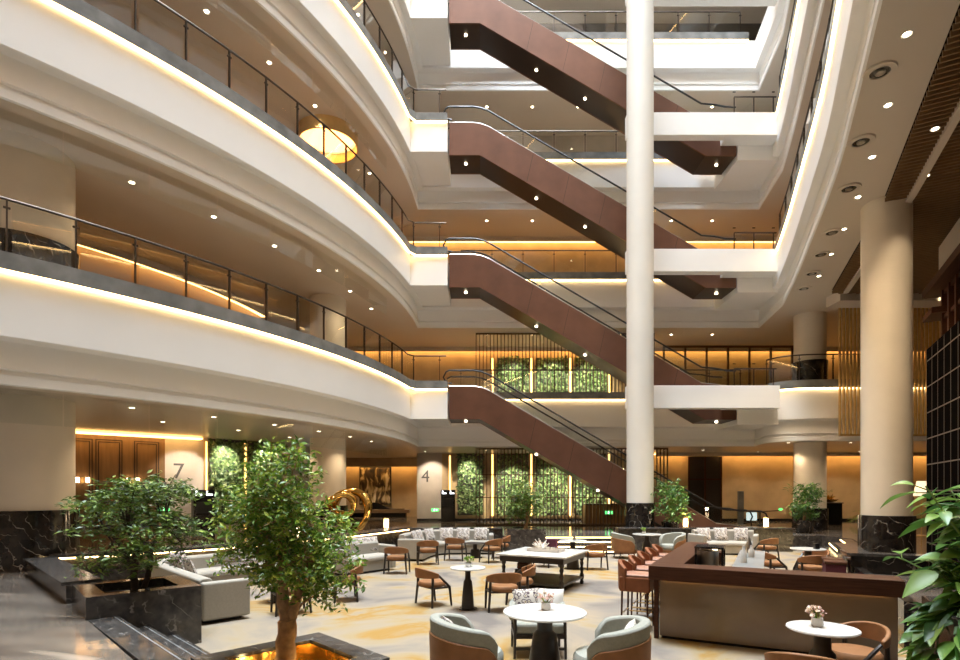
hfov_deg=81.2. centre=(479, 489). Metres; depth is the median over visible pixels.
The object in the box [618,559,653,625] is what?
bar stool
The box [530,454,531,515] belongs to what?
column
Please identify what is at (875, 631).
lounge chair
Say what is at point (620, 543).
armchair
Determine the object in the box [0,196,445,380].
glass railing
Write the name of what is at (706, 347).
glass railing
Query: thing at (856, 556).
wall
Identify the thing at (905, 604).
bar counter
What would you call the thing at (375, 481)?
painting
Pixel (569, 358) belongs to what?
diffuser
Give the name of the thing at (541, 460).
wall panel
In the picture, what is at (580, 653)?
seat cushion
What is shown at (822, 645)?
round table
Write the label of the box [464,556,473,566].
flower vase
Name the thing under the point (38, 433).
column
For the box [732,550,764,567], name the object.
workstation
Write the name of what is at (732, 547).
curved sofa
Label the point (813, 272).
ceiling vent
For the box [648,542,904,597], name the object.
countertop
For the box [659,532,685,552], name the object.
armchair
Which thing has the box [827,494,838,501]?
gilded ornament
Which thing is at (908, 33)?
recessed light
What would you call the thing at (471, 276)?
escalator
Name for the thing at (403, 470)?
wall
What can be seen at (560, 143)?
wall
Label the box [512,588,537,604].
cushion
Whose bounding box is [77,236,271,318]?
wall
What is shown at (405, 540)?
sofa
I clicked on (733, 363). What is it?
glass railing
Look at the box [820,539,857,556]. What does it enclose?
stairs
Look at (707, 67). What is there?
balcony slab
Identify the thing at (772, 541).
lounge chair
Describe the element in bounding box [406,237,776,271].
wall
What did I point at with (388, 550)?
lounge chair
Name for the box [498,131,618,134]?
glass railing
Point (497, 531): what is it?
wall
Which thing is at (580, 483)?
wall panel
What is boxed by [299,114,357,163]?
ceiling lamp
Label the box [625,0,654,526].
column
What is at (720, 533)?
cushion
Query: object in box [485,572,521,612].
lounge chair
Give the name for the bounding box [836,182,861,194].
ceiling vent
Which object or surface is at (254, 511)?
bushy tree
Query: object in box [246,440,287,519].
wall panel
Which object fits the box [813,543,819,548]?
box
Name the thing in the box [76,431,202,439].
light
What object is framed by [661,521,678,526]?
plant pot
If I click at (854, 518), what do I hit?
palm plant
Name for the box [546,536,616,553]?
stairs
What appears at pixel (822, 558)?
stool
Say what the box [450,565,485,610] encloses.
round table
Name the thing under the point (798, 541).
wall
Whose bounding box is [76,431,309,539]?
wall
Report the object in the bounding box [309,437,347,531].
column
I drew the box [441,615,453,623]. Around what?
cushion
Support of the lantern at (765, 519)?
on the wall at (785, 534)
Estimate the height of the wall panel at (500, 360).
2.500 m
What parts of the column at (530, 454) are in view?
casing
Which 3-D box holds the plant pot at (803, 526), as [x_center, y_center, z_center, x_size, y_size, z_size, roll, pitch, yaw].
[11.750,1.320,20.200,0.600,0.460,0.600,0,0,0]
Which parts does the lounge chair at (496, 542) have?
leg, leg, seat, backrest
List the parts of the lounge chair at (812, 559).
seat, backrest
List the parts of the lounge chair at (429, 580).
leg, backrest, seat, leg, seat frame, leg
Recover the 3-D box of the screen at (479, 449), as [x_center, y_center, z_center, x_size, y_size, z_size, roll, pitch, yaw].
[4.015,-0.140,24.500,8.405,3.380,0.090,0,0,0]
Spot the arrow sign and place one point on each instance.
(779, 509)
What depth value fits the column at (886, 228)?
13.00 m
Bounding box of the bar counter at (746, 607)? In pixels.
[648,542,904,659]
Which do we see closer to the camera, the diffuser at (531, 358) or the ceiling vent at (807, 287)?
the ceiling vent at (807, 287)
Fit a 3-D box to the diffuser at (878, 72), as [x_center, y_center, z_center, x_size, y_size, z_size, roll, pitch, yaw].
[6.520,-6.795,9.128,0.150,0.030,0.148,0,0,0]
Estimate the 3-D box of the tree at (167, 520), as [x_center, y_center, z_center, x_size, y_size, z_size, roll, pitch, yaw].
[-4.560,0.573,7.538,1.894,1.713,1.817,0,0,-18]
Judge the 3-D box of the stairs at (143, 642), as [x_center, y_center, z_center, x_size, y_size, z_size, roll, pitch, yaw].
[-3.102,1.798,5.781,3.500,0.503,0.960,0,0,45]
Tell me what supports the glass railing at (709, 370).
on the balcony slab at (106, 346)
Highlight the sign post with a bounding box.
[737,491,743,524]
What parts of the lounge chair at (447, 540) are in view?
backrest, seat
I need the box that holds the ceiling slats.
[826,4,959,307]
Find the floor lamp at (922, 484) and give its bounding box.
[913,481,925,535]
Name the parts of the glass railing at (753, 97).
handrail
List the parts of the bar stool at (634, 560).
leg, backrest, leg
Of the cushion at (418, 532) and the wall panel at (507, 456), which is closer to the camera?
the cushion at (418, 532)
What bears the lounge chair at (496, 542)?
on the floor at (386, 620)
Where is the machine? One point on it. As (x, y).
(703, 556)
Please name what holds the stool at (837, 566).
on the floor at (386, 620)
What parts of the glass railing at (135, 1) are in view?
post, post, post, post, post, post, post, post, post, post, post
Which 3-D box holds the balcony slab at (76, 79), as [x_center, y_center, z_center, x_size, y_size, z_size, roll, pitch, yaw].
[-1.000,-7.955,15.400,58.000,2.250,37.200,0,0,0]
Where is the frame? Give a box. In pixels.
[922,218,959,335]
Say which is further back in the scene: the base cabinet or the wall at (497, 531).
the base cabinet
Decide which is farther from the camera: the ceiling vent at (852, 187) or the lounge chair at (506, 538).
the lounge chair at (506, 538)
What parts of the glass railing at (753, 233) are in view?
handrail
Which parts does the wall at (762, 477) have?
baseboard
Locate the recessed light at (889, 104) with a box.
[883,102,892,107]
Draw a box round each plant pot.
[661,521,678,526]
[796,520,814,532]
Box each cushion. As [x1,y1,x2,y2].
[168,550,186,563]
[171,555,184,569]
[182,557,196,573]
[196,562,276,577]
[238,549,257,565]
[347,553,390,563]
[352,537,363,542]
[364,536,377,549]
[411,531,417,538]
[415,529,423,538]
[424,528,435,540]
[425,540,488,547]
[439,527,452,540]
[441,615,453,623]
[456,527,469,539]
[474,527,486,539]
[497,646,503,659]
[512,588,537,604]
[537,588,563,603]
[573,645,588,659]
[625,619,635,628]
[659,543,673,550]
[696,528,711,540]
[707,540,752,546]
[713,527,728,540]
[733,527,747,540]
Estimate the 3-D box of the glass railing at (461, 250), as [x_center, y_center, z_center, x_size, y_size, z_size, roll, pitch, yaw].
[5.050,-9.568,23.460,11.800,0.976,0.060,0,0,0]
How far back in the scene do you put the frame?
14.14 m
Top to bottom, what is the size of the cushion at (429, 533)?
0.413 m
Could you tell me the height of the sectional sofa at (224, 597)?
0.690 m
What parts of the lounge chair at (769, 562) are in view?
backrest, leg, seat, leg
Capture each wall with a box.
[23,556,101,603]
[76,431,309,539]
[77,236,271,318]
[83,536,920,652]
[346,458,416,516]
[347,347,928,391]
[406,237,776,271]
[409,527,502,551]
[417,453,925,520]
[506,136,626,151]
[539,23,761,40]
[615,527,792,551]
[834,543,945,575]
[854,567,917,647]
[926,320,959,572]
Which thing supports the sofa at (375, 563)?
on the floor at (386, 620)
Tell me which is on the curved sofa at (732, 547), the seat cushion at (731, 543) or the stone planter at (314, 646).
the seat cushion at (731, 543)
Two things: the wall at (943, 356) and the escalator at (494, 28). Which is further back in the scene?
the escalator at (494, 28)
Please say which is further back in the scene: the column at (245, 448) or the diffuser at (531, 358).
the diffuser at (531, 358)
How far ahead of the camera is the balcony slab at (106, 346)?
14.36 m
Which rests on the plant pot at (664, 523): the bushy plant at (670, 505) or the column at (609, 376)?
the bushy plant at (670, 505)
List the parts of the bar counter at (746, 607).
leg, panel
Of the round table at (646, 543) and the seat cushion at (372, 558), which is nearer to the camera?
the seat cushion at (372, 558)
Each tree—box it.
[55,469,217,589]
[198,434,367,659]
[497,480,545,528]
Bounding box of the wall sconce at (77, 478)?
[76,477,89,483]
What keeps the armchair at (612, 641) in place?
on the floor at (386, 620)
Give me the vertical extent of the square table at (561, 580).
0.735 m
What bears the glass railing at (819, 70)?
on the balcony slab at (76, 79)
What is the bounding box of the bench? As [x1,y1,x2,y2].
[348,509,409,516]
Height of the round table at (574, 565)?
0.740 m
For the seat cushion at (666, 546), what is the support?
on the armchair at (669, 542)
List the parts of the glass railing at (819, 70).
glass panel, glass panel, post, glass panel, post, glass panel, glass panel, post, glass panel, post, glass panel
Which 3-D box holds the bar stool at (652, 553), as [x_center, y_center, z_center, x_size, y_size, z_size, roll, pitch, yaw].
[3.259,1.550,10.180,0.504,1.000,0.494,0,0,27]
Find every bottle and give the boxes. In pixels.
[740,546,746,562]
[746,537,751,552]
[748,545,754,556]
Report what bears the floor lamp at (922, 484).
on the floor at (35, 624)
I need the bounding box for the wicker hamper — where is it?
[515,562,533,577]
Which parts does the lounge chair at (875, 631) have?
seat, backrest, leg, leg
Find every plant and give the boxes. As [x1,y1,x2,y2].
[650,478,694,522]
[783,481,831,520]
[849,510,859,522]
[881,481,959,659]
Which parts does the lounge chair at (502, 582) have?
leg, leg, backrest, seat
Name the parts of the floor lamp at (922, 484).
lamp shade, stem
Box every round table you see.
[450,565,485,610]
[465,542,484,557]
[503,603,586,659]
[559,539,586,569]
[633,533,661,551]
[786,620,861,659]
[790,547,826,564]
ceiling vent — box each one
[796,285,811,290]
[803,270,820,276]
[811,250,830,257]
[821,228,842,236]
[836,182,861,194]
[846,133,875,149]
[862,60,897,82]
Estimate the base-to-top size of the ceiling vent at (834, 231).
0.050 m
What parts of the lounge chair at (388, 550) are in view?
leg, seat, backrest, leg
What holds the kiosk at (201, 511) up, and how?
on the floor at (35, 624)
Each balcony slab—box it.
[0,0,959,346]
[0,250,925,457]
[83,0,831,236]
[347,0,793,135]
[448,0,767,22]
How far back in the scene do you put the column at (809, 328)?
21.42 m
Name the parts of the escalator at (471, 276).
handrail, panel, skirt trim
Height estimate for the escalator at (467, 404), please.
6.122 m
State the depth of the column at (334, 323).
19.57 m
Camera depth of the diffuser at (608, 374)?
26.99 m
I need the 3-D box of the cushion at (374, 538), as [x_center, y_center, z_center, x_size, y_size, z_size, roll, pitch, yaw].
[-2.820,1.418,14.580,0.191,0.413,0.440,0,0,42]
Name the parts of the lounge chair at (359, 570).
leg, seat, backrest, leg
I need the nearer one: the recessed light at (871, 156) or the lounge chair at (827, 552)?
the recessed light at (871, 156)
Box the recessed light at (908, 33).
[900,30,913,38]
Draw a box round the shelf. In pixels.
[531,572,582,586]
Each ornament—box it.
[532,538,548,548]
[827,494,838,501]
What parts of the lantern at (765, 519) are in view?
lamp shade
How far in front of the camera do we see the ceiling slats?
12.05 m
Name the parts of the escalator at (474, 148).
panel, skirt trim, handrail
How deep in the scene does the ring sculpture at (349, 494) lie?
18.56 m
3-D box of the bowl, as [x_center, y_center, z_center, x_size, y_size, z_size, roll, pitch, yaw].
[15.600,0.475,25.000,0.720,0.150,0.720,0,0,0]
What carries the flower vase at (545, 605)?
on the round table at (544, 645)
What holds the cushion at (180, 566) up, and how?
on the sectional sofa at (224, 597)
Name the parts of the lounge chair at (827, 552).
backrest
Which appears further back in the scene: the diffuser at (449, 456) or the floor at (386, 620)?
the diffuser at (449, 456)
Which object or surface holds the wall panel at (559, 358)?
attached to the wall at (457, 358)
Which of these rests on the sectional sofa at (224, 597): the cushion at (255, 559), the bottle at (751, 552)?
the cushion at (255, 559)
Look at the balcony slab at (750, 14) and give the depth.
25.66 m
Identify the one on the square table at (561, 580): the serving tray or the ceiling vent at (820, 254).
the serving tray
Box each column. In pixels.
[0,128,79,268]
[0,393,79,572]
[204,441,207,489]
[243,443,246,528]
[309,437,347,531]
[310,294,345,346]
[325,153,344,172]
[448,455,451,489]
[491,358,494,391]
[491,454,492,515]
[530,358,532,391]
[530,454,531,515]
[569,358,571,391]
[569,476,570,515]
[608,374,610,391]
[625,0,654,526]
[792,311,828,379]
[792,442,828,530]
[858,196,915,553]
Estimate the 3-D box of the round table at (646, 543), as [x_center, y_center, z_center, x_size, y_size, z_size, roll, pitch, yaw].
[4.980,1.680,16.700,0.840,0.740,0.840,0,0,0]
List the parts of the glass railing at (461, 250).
handrail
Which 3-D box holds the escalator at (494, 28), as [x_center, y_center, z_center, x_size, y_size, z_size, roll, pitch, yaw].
[4.140,-16.099,21.848,11.124,6.947,1.304,0,0,0]
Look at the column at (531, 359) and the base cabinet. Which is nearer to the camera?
the base cabinet
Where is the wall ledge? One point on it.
(385, 535)
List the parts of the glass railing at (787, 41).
glass panel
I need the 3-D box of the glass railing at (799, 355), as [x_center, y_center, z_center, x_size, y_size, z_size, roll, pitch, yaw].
[13.233,-4.568,20.918,4.592,0.976,0.700,0,0,12]
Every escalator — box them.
[443,238,735,423]
[443,370,767,526]
[444,106,735,298]
[448,0,735,174]
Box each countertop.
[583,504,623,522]
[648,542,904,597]
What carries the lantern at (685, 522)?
on the wall at (785, 534)
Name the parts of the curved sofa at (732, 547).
arm, backrest, arm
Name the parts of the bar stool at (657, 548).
backrest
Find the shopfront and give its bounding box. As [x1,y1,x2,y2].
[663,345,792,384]
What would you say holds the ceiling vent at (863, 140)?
attached to the balcony slab at (76, 79)
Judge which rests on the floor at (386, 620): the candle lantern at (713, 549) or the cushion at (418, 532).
the candle lantern at (713, 549)
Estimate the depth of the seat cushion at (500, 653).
5.64 m
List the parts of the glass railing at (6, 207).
post, post, post, post, post, post, post, post, post, post, post, post, post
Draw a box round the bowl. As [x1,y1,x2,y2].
[827,499,838,501]
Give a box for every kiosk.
[191,490,214,535]
[441,490,454,521]
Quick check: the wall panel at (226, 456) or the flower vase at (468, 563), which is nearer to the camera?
the flower vase at (468, 563)
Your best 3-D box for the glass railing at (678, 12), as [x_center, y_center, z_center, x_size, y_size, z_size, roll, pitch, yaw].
[5.050,-19.568,23.460,11.800,0.976,0.060,0,0,0]
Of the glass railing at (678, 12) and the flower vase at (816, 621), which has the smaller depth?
the flower vase at (816, 621)
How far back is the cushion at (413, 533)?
16.55 m
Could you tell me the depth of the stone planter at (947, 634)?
4.16 m
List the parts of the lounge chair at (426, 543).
leg, leg, backrest, seat, leg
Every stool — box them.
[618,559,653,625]
[628,555,659,614]
[637,551,659,610]
[645,547,661,602]
[652,544,667,592]
[821,557,844,571]
[823,559,847,572]
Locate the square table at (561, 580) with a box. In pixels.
[495,547,588,588]
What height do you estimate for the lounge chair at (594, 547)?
0.687 m
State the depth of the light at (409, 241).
26.49 m
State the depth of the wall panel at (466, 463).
27.80 m
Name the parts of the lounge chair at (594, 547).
seat, backrest, leg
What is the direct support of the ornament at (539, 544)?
on the serving tray
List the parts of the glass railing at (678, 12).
handrail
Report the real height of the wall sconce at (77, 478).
0.200 m
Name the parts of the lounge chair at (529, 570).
seat, leg, backrest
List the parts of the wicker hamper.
lid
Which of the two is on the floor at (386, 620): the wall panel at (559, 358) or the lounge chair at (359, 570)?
the lounge chair at (359, 570)
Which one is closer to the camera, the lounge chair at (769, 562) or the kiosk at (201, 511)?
the lounge chair at (769, 562)
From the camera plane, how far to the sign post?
24.52 m
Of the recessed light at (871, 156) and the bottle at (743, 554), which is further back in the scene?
the recessed light at (871, 156)
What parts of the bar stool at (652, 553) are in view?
backrest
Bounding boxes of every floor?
[0,517,955,659]
[195,550,907,659]
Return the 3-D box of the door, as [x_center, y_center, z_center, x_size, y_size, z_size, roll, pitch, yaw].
[11.250,-0.060,28.040,1.700,3.220,0.120,0,0,0]
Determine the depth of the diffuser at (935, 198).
12.07 m
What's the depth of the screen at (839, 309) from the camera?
20.17 m
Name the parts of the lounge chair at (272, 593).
leg, leg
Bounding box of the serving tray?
[527,547,564,552]
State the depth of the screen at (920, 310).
20.16 m
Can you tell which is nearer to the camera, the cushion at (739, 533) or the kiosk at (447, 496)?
the cushion at (739, 533)
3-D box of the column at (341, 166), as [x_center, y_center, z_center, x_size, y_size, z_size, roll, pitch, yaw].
[-5.450,-10.305,20.100,1.380,3.050,1.380,0,0,0]
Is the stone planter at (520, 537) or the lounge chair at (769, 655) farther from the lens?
the stone planter at (520, 537)
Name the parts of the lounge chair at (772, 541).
seat, backrest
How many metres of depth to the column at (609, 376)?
26.99 m
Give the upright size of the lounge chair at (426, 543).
0.687 m
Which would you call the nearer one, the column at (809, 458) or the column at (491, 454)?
the column at (809, 458)
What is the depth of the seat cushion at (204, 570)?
11.58 m
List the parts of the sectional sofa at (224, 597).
backrest, arm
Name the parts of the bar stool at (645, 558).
backrest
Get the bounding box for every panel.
[207,438,248,525]
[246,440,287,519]
[417,453,441,518]
[456,453,484,515]
[494,453,528,515]
[495,355,530,391]
[533,457,569,517]
[534,355,569,391]
[573,357,606,391]
[573,453,606,515]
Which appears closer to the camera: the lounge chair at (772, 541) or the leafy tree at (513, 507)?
the lounge chair at (772, 541)
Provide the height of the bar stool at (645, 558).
1.000 m
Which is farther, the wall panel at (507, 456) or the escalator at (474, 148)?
the wall panel at (507, 456)
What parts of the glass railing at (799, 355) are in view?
handrail, post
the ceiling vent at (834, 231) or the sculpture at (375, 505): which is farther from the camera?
the sculpture at (375, 505)
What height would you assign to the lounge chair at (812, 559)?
0.687 m
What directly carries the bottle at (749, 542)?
on the workstation
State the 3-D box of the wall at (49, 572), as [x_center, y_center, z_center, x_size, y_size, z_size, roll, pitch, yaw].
[-6.830,1.650,9.056,3.769,0.800,0.470,0,0,45]
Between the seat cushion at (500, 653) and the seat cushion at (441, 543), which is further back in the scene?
the seat cushion at (441, 543)
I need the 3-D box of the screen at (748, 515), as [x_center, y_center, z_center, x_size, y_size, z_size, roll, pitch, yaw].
[11.294,1.240,23.307,0.346,0.620,0.330,0,0,-41]
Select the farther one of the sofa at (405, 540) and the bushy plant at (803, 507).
the bushy plant at (803, 507)
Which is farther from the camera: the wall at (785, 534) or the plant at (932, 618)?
the wall at (785, 534)
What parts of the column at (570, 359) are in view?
casing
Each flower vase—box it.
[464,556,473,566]
[537,589,554,610]
[805,605,826,626]
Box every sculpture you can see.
[324,488,371,532]
[372,502,393,508]
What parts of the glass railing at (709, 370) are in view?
handrail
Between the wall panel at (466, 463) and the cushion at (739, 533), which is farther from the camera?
the wall panel at (466, 463)
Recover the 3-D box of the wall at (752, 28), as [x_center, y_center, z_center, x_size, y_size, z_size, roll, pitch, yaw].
[6.000,-20.315,26.300,28.000,3.030,0.200,0,0,0]
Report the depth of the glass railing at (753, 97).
20.58 m
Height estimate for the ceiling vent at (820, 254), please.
0.050 m
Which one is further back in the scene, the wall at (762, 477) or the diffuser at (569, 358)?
the wall at (762, 477)
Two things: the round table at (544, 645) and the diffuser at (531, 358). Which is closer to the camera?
the round table at (544, 645)
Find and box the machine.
[694,544,725,565]
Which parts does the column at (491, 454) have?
casing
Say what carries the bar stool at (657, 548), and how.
on the floor at (386, 620)
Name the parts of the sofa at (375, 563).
arm, backrest, arm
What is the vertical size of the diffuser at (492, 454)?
3.060 m
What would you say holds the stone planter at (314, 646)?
on the floor at (386, 620)
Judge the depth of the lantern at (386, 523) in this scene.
18.00 m
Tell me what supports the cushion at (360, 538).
on the sofa at (375, 563)
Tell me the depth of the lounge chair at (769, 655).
4.71 m
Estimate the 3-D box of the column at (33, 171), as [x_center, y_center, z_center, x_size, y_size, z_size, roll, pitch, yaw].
[-9.280,-5.305,11.400,1.860,3.050,1.860,0,0,0]
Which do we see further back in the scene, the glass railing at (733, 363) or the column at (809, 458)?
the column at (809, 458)
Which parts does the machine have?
tank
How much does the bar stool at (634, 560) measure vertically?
1.000 m
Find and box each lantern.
[383,518,388,528]
[682,517,688,527]
[713,549,720,563]
[763,517,768,527]
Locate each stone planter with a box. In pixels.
[72,575,201,643]
[191,632,389,659]
[506,527,545,550]
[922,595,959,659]
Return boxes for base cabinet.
[827,502,843,524]
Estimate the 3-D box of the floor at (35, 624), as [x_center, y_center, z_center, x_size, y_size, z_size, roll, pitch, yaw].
[-1.000,1.550,15.400,58.000,0.001,37.200,0,0,0]
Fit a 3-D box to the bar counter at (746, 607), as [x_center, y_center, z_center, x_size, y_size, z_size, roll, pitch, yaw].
[4.410,1.535,8.637,2.800,1.030,3.900,0,0,27]
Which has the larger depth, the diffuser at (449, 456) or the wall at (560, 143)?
the diffuser at (449, 456)
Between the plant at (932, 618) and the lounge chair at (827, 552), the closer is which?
the plant at (932, 618)
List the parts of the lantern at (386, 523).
lamp shade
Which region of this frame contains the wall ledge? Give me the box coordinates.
[49,526,409,580]
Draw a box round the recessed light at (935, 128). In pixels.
[930,126,939,131]
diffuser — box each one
[206,441,206,489]
[449,456,450,489]
[492,454,492,515]
[531,358,531,391]
[531,454,531,514]
[569,358,570,391]
[608,374,609,391]
[843,102,959,293]
[856,140,865,144]
[874,69,885,76]
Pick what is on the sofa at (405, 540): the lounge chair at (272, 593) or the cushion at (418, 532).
the cushion at (418, 532)
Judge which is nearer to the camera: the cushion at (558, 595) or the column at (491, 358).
the cushion at (558, 595)
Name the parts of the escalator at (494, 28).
panel, handrail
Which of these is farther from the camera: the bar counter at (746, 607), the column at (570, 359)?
the column at (570, 359)
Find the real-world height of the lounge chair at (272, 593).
0.687 m
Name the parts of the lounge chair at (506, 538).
backrest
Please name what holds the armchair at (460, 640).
on the floor at (386, 620)
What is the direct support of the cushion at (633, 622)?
on the armchair at (612, 641)
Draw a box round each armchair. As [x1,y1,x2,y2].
[429,613,503,659]
[508,598,566,658]
[573,615,651,659]
[611,532,636,558]
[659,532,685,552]
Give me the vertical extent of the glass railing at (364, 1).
0.976 m
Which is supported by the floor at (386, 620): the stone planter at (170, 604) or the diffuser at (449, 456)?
the stone planter at (170, 604)
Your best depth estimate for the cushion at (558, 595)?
7.22 m
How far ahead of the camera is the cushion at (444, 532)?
17.99 m
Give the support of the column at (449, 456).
attached to the wall at (762, 477)
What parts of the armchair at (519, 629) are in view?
leg, leg, backrest, seat frame, seat, leg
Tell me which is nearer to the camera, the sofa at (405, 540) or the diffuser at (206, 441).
the sofa at (405, 540)
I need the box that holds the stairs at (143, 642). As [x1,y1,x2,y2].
[88,616,210,659]
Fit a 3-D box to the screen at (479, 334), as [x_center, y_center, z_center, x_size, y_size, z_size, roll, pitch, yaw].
[3.706,-5.315,24.400,7.788,3.030,0.090,0,0,0]
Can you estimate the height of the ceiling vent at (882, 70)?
0.050 m
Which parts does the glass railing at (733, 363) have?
handrail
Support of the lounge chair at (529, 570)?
on the floor at (386, 620)
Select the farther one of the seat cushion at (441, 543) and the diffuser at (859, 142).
the seat cushion at (441, 543)
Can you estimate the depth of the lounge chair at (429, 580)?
9.80 m
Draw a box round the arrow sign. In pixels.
[756,508,782,525]
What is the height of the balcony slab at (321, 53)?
2.250 m
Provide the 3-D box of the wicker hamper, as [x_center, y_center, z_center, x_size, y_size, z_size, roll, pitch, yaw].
[0.954,1.710,11.992,0.340,0.340,0.340,0,0,27]
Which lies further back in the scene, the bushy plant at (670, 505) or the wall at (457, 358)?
the wall at (457, 358)
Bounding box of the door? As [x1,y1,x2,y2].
[688,457,721,520]
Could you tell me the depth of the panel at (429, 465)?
28.00 m
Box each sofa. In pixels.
[151,553,289,623]
[327,541,395,574]
[398,529,493,560]
[688,529,758,554]
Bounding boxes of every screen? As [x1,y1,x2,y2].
[476,333,654,391]
[476,448,667,524]
[746,512,756,525]
[838,308,859,435]
[913,308,938,435]
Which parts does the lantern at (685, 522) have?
lamp shade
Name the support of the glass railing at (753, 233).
on the balcony slab at (76, 79)
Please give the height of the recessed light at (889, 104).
0.012 m
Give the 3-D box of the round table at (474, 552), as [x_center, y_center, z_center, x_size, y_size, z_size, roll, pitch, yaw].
[-0.150,1.825,17.000,0.640,0.450,0.640,0,0,0]
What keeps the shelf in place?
attached to the square table at (561, 580)
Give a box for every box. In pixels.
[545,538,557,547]
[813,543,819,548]
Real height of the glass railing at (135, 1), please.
0.976 m
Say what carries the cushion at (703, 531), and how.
on the curved sofa at (732, 547)
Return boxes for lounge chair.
[270,577,311,616]
[332,562,363,603]
[383,547,409,573]
[415,567,451,608]
[416,540,438,564]
[444,538,466,560]
[479,539,502,563]
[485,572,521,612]
[491,535,510,558]
[505,564,535,604]
[584,544,608,569]
[753,538,779,558]
[756,550,787,569]
[764,652,835,659]
[793,555,826,571]
[796,550,829,567]
[832,621,890,659]
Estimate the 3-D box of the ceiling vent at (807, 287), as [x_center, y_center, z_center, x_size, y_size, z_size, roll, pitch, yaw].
[10.955,-6.805,18.935,0.480,0.050,0.480,0,0,0]
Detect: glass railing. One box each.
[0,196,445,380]
[134,0,445,245]
[363,0,445,111]
[460,369,741,384]
[461,250,615,254]
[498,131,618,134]
[518,11,741,31]
[733,91,776,111]
[733,227,776,248]
[733,363,776,384]
[765,354,856,384]
[779,0,795,86]
[779,0,833,229]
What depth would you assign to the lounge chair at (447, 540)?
16.13 m
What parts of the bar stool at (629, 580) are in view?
leg, backrest, leg, leg, leg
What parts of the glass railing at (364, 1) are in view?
post, post, post, post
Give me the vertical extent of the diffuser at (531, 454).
3.060 m
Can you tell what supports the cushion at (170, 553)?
on the sectional sofa at (224, 597)
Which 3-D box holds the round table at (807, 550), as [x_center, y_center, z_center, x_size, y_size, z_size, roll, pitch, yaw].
[7.350,1.680,12.550,0.720,0.740,0.720,0,0,0]
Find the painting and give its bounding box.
[359,467,390,504]
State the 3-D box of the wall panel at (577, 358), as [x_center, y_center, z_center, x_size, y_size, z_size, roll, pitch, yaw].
[5.332,-5.256,27.009,1.822,2.539,0.418,0,0,0]
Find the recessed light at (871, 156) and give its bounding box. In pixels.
[867,155,876,159]
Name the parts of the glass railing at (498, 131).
handrail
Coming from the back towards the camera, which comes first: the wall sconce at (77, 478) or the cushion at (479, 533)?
the cushion at (479, 533)
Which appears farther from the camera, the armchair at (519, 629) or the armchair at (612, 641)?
the armchair at (519, 629)
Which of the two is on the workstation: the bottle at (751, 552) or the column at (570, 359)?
the bottle at (751, 552)
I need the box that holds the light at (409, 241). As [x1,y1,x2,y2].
[409,241,775,242]
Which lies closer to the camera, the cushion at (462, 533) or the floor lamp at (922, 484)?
the cushion at (462, 533)
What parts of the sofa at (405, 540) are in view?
arm, backrest, arm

